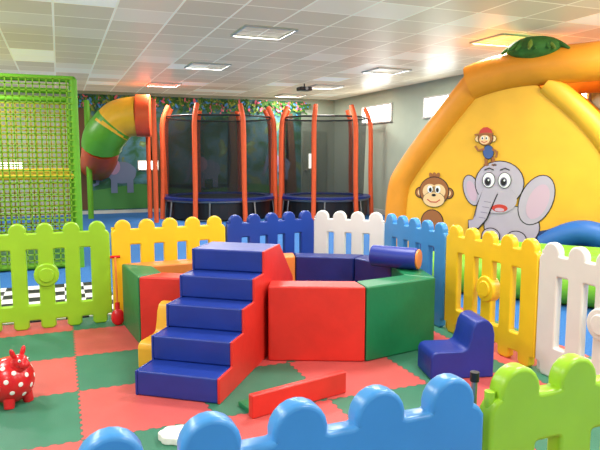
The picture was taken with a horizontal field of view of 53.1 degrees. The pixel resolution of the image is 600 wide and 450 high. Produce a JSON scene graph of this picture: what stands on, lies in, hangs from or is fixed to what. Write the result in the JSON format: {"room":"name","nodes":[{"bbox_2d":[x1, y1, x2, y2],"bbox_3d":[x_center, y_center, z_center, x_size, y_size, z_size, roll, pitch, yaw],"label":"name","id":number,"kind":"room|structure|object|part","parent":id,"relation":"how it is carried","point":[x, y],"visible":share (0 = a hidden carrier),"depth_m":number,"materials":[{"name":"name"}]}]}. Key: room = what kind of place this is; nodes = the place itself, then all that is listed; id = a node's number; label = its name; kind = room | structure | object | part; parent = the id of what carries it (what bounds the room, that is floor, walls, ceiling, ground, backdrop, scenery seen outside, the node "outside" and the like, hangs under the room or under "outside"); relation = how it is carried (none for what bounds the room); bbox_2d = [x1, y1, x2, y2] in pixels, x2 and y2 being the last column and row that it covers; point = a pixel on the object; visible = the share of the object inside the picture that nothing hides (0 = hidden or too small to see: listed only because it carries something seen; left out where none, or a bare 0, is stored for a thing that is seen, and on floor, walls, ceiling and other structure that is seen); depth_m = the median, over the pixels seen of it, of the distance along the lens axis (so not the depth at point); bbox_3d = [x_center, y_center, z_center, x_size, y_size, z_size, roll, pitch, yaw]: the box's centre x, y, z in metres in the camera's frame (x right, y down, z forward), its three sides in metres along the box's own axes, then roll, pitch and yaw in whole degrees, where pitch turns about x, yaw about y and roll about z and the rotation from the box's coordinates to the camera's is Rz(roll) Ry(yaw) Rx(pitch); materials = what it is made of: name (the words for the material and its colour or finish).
{"room":"indoor playground","nodes":[
{"label":"indoor playground","id":0,"kind":"room"},
{"bbox_2d":[0,90,334,211],"bbox_3d":[-4.057,-1.764,14.751,11.100,2.912,0.200,-3,7,-22],"label":"wall","id":1,"kind":"structure","parent":0,"point":[325,107],"depth_m":13.94,"materials":[{"name":"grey paint"}]},
{"bbox_2d":[0,162,21,168],"bbox_3d":[-6.553,-1.337,13.627,0.500,0.240,0.070,-3,7,-22],"label":"wall light","id":2,"kind":"object","parent":1,"relation":"attached to","point":[10,162],"visible":0.25,"depth_m":13.60,"materials":[{"name":"paint"}]},
{"bbox_2d":[1,208,159,216],"bbox_3d":[-4.016,-0.368,14.811,10.700,0.120,0.020,-3,7,-22],"label":"baseboard","id":3,"kind":"structure","parent":1,"relation":"attached to","point":[127,210],"depth_m":14.52,"materials":[{"name":"paint"}]},
{"bbox_2d":[77,94,300,210],"bbox_3d":[-2.663,-1.818,15.165,5.800,2.750,0.049,-3,7,-22],"label":"mural","id":4,"kind":"object","parent":1,"relation":"attached to","point":[125,188],"visible":0.12,"depth_m":14.64,"materials":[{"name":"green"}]},
{"bbox_3d":[-4.491,-0.944,14.515,0.150,0.338,0.001,-3,7,-22],"label":"leg","id":5,"kind":"part","parent":4,"relation":"part of","materials":[{"name":"grey paint"}]},
{"bbox_3d":[-4.143,-0.960,14.654,0.150,0.338,0.001,-3,7,-22],"label":"leg","id":6,"kind":"part","parent":4,"relation":"part of","materials":[{"name":"grey paint"}]},
{"bbox_2d":[137,160,158,169],"bbox_3d":[-3.730,-1.468,14.749,0.500,0.240,0.070,-3,7,-22],"label":"wall light","id":7,"kind":"object","parent":4,"relation":"attached to","point":[142,165],"visible":0.68,"depth_m":14.68,"materials":[{"name":"paint"}]},
{"bbox_2d":[139,162,152,168],"bbox_3d":[-3.723,-1.466,14.730,0.440,0.180,0.030,-3,7,-22],"label":"diffuser","id":8,"kind":"object","parent":7,"relation":"attached to","point":[142,165],"depth_m":14.68,"materials":[{"name":"white"}]},
{"bbox_2d":[78,94,310,115],"bbox_3d":[-2.522,-2.894,15.026,6.055,0.623,0.107,-3,7,-22],"label":"flower garland","id":9,"kind":"object","parent":4,"relation":"attached to","point":[93,101],"visible":0.68,"depth_m":15.11,"materials":[{"name":"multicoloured plant"}]},
{"bbox_2d":[0,0,599,99],"bbox_3d":[-0.640,-2.271,6.092,11.100,0.100,18.600,-3,7,-22],"label":"ceiling","id":10,"kind":"structure","parent":0,"point":[106,45],"depth_m":7.91,"materials":[{"name":"tile"}]},
{"bbox_2d":[146,82,181,87],"bbox_3d":[-2.906,-2.990,12.794,0.670,0.024,0.650,-3,7,-22],"label":"ceiling lamp","id":11,"kind":"object","parent":10,"relation":"attached to","point":[149,82],"depth_m":12.73,"materials":[{"name":"white metal"}]},
{"bbox_2d":[184,62,231,69],"bbox_3d":[-1.560,-2.678,10.120,0.670,0.024,0.650,-3,7,-22],"label":"ceiling lamp","id":12,"kind":"object","parent":10,"relation":"attached to","point":[228,65],"depth_m":10.07,"materials":[{"name":"white metal"}]},
{"bbox_2d":[230,24,297,39],"bbox_3d":[-0.445,-2.355,7.353,0.670,0.024,0.650,-3,7,-22],"label":"ceiling lamp","id":13,"kind":"object","parent":10,"relation":"attached to","point":[293,30],"depth_m":7.28,"materials":[{"name":"white metal"}]},
{"bbox_2d":[274,93,306,97],"bbox_3d":[-0.241,-3.263,15.137,0.670,0.024,0.650,-3,7,-22],"label":"ceiling lamp","id":14,"kind":"object","parent":10,"relation":"attached to","point":[282,93],"depth_m":15.11,"materials":[{"name":"white metal"}]},
{"bbox_2d":[296,84,311,91],"bbox_3d":[0.099,-2.915,12.695,0.280,0.150,0.270,-3,7,-22],"label":"ceiling projector","id":15,"kind":"object","parent":10,"relation":"hanging from","point":[302,88],"depth_m":12.63,"materials":[{"name":"black plastic"}]},
{"bbox_2d":[308,84,344,89],"bbox_3d":[0.539,-3.037,13.200,0.670,0.024,0.650,-3,7,-22],"label":"ceiling lamp","id":16,"kind":"object","parent":10,"relation":"attached to","point":[340,86],"depth_m":13.01,"materials":[{"name":"white metal"}]},
{"bbox_2d":[361,67,411,74],"bbox_3d":[1.542,-2.747,10.710,0.670,0.024,0.650,-3,7,-22],"label":"ceiling lamp","id":17,"kind":"object","parent":10,"relation":"attached to","point":[406,70],"depth_m":10.67,"materials":[{"name":"white metal"}]},
{"bbox_2d":[469,33,529,46],"bbox_3d":[2.693,-2.413,7.851,0.670,0.024,0.650,-3,7,-22],"label":"ceiling lamp","id":18,"kind":"object","parent":10,"relation":"attached to","point":[476,42],"depth_m":7.75,"materials":[{"name":"white metal"}]},
{"bbox_2d":[0,212,599,449],"bbox_3d":[-0.640,0.715,6.440,11.100,0.112,18.600,-3,7,-22],"label":"floor","id":19,"kind":"structure","parent":0,"point":[84,385],"depth_m":3.77,"materials":[{"name":"rubber"}]},
{"bbox_2d":[0,345,34,409],"bbox_3d":[-1.647,0.847,3.404,0.263,0.341,0.264,-3,7,-23],"label":"toy","id":20,"kind":"object","parent":19,"relation":"on","point":[17,375],"visible":1,"depth_m":3.32,"materials":[{"name":"red rubber"}]},
{"bbox_2d":[0,73,84,270],"bbox_3d":[-4.735,-0.740,8.308,3.100,2.370,3.100,-3,7,-22],"label":"climbing frame","id":21,"kind":"object","parent":19,"relation":"on","point":[72,172],"visible":0.77,"depth_m":7.39,"materials":[{"name":"plastic"}]},
{"bbox_3d":[-3.899,-0.946,10.247,0.100,2.330,0.100,-3,7,-22],"label":"post","id":22,"kind":"part","parent":21,"relation":"part of","materials":[{"name":"plastic"}]},
{"bbox_3d":[-3.342,-0.785,8.864,0.100,2.330,0.100,-3,7,-22],"label":"post","id":23,"kind":"part","parent":21,"relation":"part of","materials":[{"name":"plastic"}]},
{"bbox_3d":[-2.785,-0.623,7.480,0.100,2.330,0.100,-3,7,-22],"label":"post","id":24,"kind":"part","parent":21,"relation":"part of","materials":[{"name":"plastic"}]},
{"bbox_2d":[0,221,111,331],"bbox_3d":[-2.052,0.410,4.860,0.992,0.860,0.100,-3,7,-22],"label":"fence panel","id":25,"kind":"object","parent":19,"relation":"on","point":[17,241],"visible":1,"depth_m":4.86,"materials":[{"name":"plastic"}]},
{"bbox_2d":[0,282,113,324],"bbox_3d":[-2.999,0.762,5.604,2.400,0.012,1.500,-3,7,-22],"label":"floor mat","id":26,"kind":"object","parent":19,"relation":"on","point":[86,287],"visible":0.2,"depth_m":6.02,"materials":[{"name":"plastic"}]},
{"bbox_2d":[110,255,123,324],"bbox_3d":[-1.516,0.543,4.965,0.110,0.572,0.127,-3,7,-22],"label":"toy spade","id":27,"kind":"object","parent":19,"relation":"on","point":[117,317],"visible":0.95,"depth_m":4.95,"materials":[{"name":"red plastic"}]},
{"bbox_3d":[-1.521,0.498,4.970,0.018,0.463,0.088,-3,7,-22],"label":"handle","id":28,"kind":"part","parent":27,"relation":"part of","materials":[{"name":"orange plastic"}]},
{"bbox_3d":[-1.504,0.761,4.959,0.110,0.140,0.060,-3,7,-22],"label":"blade","id":29,"kind":"part","parent":27,"relation":"part of","materials":[{"name":"red plastic"}]},
{"bbox_2d":[80,94,158,222],"bbox_3d":[-4.066,-1.480,13.320,1.504,2.679,2.446,-3,7,-22],"label":"slide","id":30,"kind":"object","parent":19,"relation":"on","point":[104,136],"visible":1,"depth_m":12.53,"materials":[{"name":"orange plastic"}]},
{"bbox_2d":[138,300,170,367],"bbox_3d":[-0.937,0.739,4.117,0.160,0.379,0.418,2,7,15],"label":"chair","id":31,"kind":"object","parent":19,"relation":"on","point":[144,347],"visible":0.31,"depth_m":3.97,"materials":[{"name":"yellow plastic"}]},
{"bbox_2d":[111,216,224,310],"bbox_3d":[-1.130,0.364,5.253,0.988,0.860,0.052,-3,7,-24],"label":"fence panel","id":32,"kind":"object","parent":19,"relation":"on","point":[170,233],"visible":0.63,"depth_m":5.15,"materials":[{"name":"yellow plastic"}]},
{"bbox_2d":[158,425,183,445],"bbox_3d":[-0.610,1.042,2.978,0.186,0.040,0.156,-1,7,-5],"label":"cushion","id":33,"kind":"object","parent":19,"relation":"on","point":[169,435],"visible":0.65,"depth_m":2.94,"materials":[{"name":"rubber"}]},
{"bbox_2d":[135,241,292,403],"bbox_3d":[-0.512,0.549,4.140,0.534,0.750,1.520,2,7,15],"label":"stairs","id":34,"kind":"structure","parent":19,"relation":"on","point":[215,335],"depth_m":3.80,"materials":[{"name":"blue leather"}]},
{"bbox_2d":[160,102,277,221],"bbox_3d":[-1.866,-1.456,13.880,2.680,2.508,2.680,5,8,37],"label":"trampoline","id":35,"kind":"object","parent":19,"relation":"on","point":[222,166],"visible":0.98,"depth_m":12.83,"materials":[{"name":"metal"}]},
{"bbox_2d":[238,398,248,412],"bbox_3d":[-0.059,0.989,3.476,0.600,0.030,0.153,-5,8,-34],"label":"base","id":36,"kind":"object","parent":19,"relation":"on","point":[244,404],"visible":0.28,"depth_m":3.33,"materials":[{"name":"green plastic"}]},
{"bbox_2d":[225,210,313,253],"bbox_3d":[-0.271,0.309,5.728,0.958,0.860,0.052,-4,8,-34],"label":"fence panel","id":37,"kind":"object","parent":19,"relation":"on","point":[253,228],"visible":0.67,"depth_m":5.70,"materials":[{"name":"blue plastic"}]},
{"bbox_2d":[122,253,434,360],"bbox_3d":[-0.152,0.605,4.651,2.214,0.520,1.557,-3,7,-22],"label":"ball pit","id":38,"kind":"object","parent":19,"relation":"on","point":[335,307],"visible":0.76,"depth_m":4.16,"materials":[{"name":"red leather"}]},
{"bbox_2d":[369,245,421,269],"bbox_3d":[0.747,0.253,4.696,0.385,0.170,0.170,4,8,28],"label":"foam roller","id":39,"kind":"object","parent":38,"relation":"on","point":[409,258],"visible":1,"depth_m":4.63,"materials":[{"name":"blue plastic"}]},
{"bbox_2d":[78,373,482,449],"bbox_3d":[-0.005,0.815,1.383,0.992,0.860,0.052,-3,7,-22],"label":"fence panel","id":40,"kind":"object","parent":19,"relation":"on","point":[448,417],"visible":1,"depth_m":1.38,"materials":[{"name":"blue plastic"}]},
{"bbox_2d":[249,370,345,418],"bbox_3d":[-0.002,0.949,3.387,0.640,0.130,0.045,-5,8,-34],"label":"beam","id":41,"kind":"structure","parent":19,"relation":"on","point":[261,403],"depth_m":3.36,"materials":[{"name":"red plastic"}]},
{"bbox_2d":[278,104,373,219],"bbox_3d":[0.602,-1.461,13.921,2.249,2.508,2.286,0,7,3],"label":"trampoline","id":42,"kind":"object","parent":19,"relation":"on","point":[322,157],"visible":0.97,"depth_m":13.12,"materials":[{"name":"metal"}]},
{"bbox_3d":[-0.333,-0.365,13.522,0.093,0.388,0.268,-4,8,-31],"label":"leg","id":43,"kind":"part","parent":42,"relation":"part of","materials":[{"name":"metal"}]},
{"bbox_3d":[1.278,-0.340,13.311,0.268,0.388,0.093,-6,9,-44],"label":"leg","id":44,"kind":"part","parent":42,"relation":"part of","materials":[{"name":"metal"}]},
{"bbox_3d":[1.591,-0.438,14.150,0.093,0.388,0.268,-1,7,-5],"label":"leg","id":45,"kind":"part","parent":42,"relation":"part of","materials":[{"name":"metal"}]},
{"bbox_2d":[314,210,384,254],"bbox_3d":[0.474,0.293,5.863,0.715,0.860,0.052,3,7,22],"label":"fence panel","id":46,"kind":"object","parent":19,"relation":"on","point":[339,224],"visible":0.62,"depth_m":5.82,"materials":[{"name":"white plastic"}]},
{"bbox_2d":[384,214,447,326],"bbox_3d":[0.997,0.363,5.258,0.052,0.860,0.972,-3,7,-22],"label":"fence panel","id":47,"kind":"object","parent":19,"relation":"on","point":[413,231],"visible":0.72,"depth_m":5.01,"materials":[{"name":"blue plastic"}]},
{"bbox_2d":[418,310,493,378],"bbox_3d":[1.004,0.768,3.884,0.414,0.375,0.260,-1,7,-8],"label":"chair","id":48,"kind":"object","parent":19,"relation":"on","point":[470,347],"visible":0.98,"depth_m":3.78,"materials":[{"name":"blue plastic"}]},
{"bbox_2d":[385,36,599,250],"bbox_3d":[3.037,-0.993,8.228,3.500,2.830,2.105,4,8,31],"label":"castle","id":49,"kind":"object","parent":19,"relation":"on","point":[513,148],"visible":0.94,"depth_m":7.57,"materials":[{"name":"yellow plastic"}]},
{"bbox_3d":[2.669,-0.714,7.747,2.900,2.388,0.140,4,8,31],"label":"panel","id":50,"kind":"part","parent":49,"relation":"part of","materials":[{"name":"yellow plastic"}]},
{"bbox_2d":[444,225,541,366],"bbox_3d":[1.365,0.470,4.345,0.100,0.860,0.992,-3,7,-22],"label":"fence panel","id":51,"kind":"object","parent":19,"relation":"on","point":[508,253],"visible":0.9,"depth_m":4.22,"materials":[{"name":"yellow plastic"}]},
{"bbox_2d":[432,239,599,307],"bbox_3d":[2.651,0.437,6.326,2.270,0.490,1.600,4,8,31],"label":"step","id":52,"kind":"structure","parent":19,"relation":"on","point":[594,251],"depth_m":5.87,"materials":[{"name":"green plastic"}]},
{"bbox_2d":[480,353,599,449],"bbox_3d":[0.928,0.772,1.754,0.982,0.860,0.052,-3,7,-22],"label":"fence panel","id":53,"kind":"object","parent":19,"relation":"on","point":[518,412],"visible":1,"depth_m":1.58,"materials":[{"name":"plastic"}]},
{"bbox_2d":[470,370,479,404],"bbox_3d":[0.459,0.800,1.623,0.024,0.835,0.024,-3,7,-22],"label":"latch","id":54,"kind":"object","parent":53,"relation":"attached to","point":[474,375],"visible":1,"depth_m":1.57,"materials":[{"name":"metal"}]},
{"bbox_3d":[0.459,0.398,1.576,0.024,0.025,0.024,-3,7,-22],"label":"knob","id":55,"kind":"part","parent":54,"relation":"part of","materials":[{"name":"black plastic"}]},
{"bbox_2d":[535,242,599,376],"bbox_3d":[1.736,0.577,3.423,0.100,0.860,0.992,-3,7,-22],"label":"fence panel","id":56,"kind":"object","parent":19,"relation":"on","point":[578,269],"visible":0.8,"depth_m":3.63,"materials":[{"name":"white plastic"}]},
{"bbox_2d":[334,74,599,209],"bbox_3d":[4.420,-1.009,8.276,0.200,2.912,18.200,-3,7,-22],"label":"wall","id":57,"kind":"structure","parent":0,"point":[391,140],"depth_m":13.65,"materials":[{"name":"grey paint"}]},
{"bbox_2d":[361,102,392,122],"bbox_3d":[1.820,-2.659,14.302,0.040,0.410,1.480,-3,7,-22],"label":"window","id":58,"kind":"structure","parent":57,"relation":"in","point":[389,102],"depth_m":14.13,"materials":[{"name":"glass"}]},
{"bbox_3d":[1.828,-2.645,14.307,0.020,0.380,1.400,-3,7,-22],"label":"pane","id":59,"kind":"part","parent":58,"relation":"part of","materials":[{"name":"white glass"}]},
{"bbox_2d":[373,208,384,214],"bbox_3d":[4.318,0.380,8.397,0.020,0.120,18.200,-3,7,-22],"label":"baseboard","id":60,"kind":"structure","parent":57,"relation":"attached to","point":[382,212],"depth_m":14.32,"materials":[{"name":"paint"}]},
{"bbox_2d":[366,120,392,123],"bbox_3d":[1.811,-2.445,14.323,0.060,0.040,1.480,-3,7,-22],"label":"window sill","id":61,"kind":"structure","parent":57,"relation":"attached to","point":[386,120],"depth_m":13.99,"materials":[{"name":"paint"}]},
{"bbox_2d":[390,104,392,119],"bbox_3d":[2.088,-2.567,13.640,0.040,0.360,0.040,-3,7,-22],"label":"frame","id":62,"kind":"object","parent":57,"relation":"attached to","point":[391,104],"visible":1,"depth_m":13.62,"materials":[{"name":"paint"}]},
{"bbox_2d":[423,99,424,116],"bbox_3d":[2.574,-2.426,12.432,0.040,0.360,0.040,-3,7,-22],"label":"frame","id":63,"kind":"object","parent":57,"relation":"attached to","point":[423,99],"visible":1,"depth_m":12.42,"materials":[{"name":"paint"}]},
{"bbox_2d":[423,93,449,115],"bbox_3d":[2.767,-2.385,11.950,0.040,0.410,1.080,-3,7,-22],"label":"window","id":64,"kind":"structure","parent":57,"relation":"in","point":[446,94],"depth_m":12.12,"materials":[{"name":"glass"}]},
{"bbox_3d":[2.775,-2.370,11.955,0.020,0.380,1.000,-3,7,-22],"label":"pane","id":65,"kind":"part","parent":64,"relation":"part of","materials":[{"name":"white glass"}]}
]}

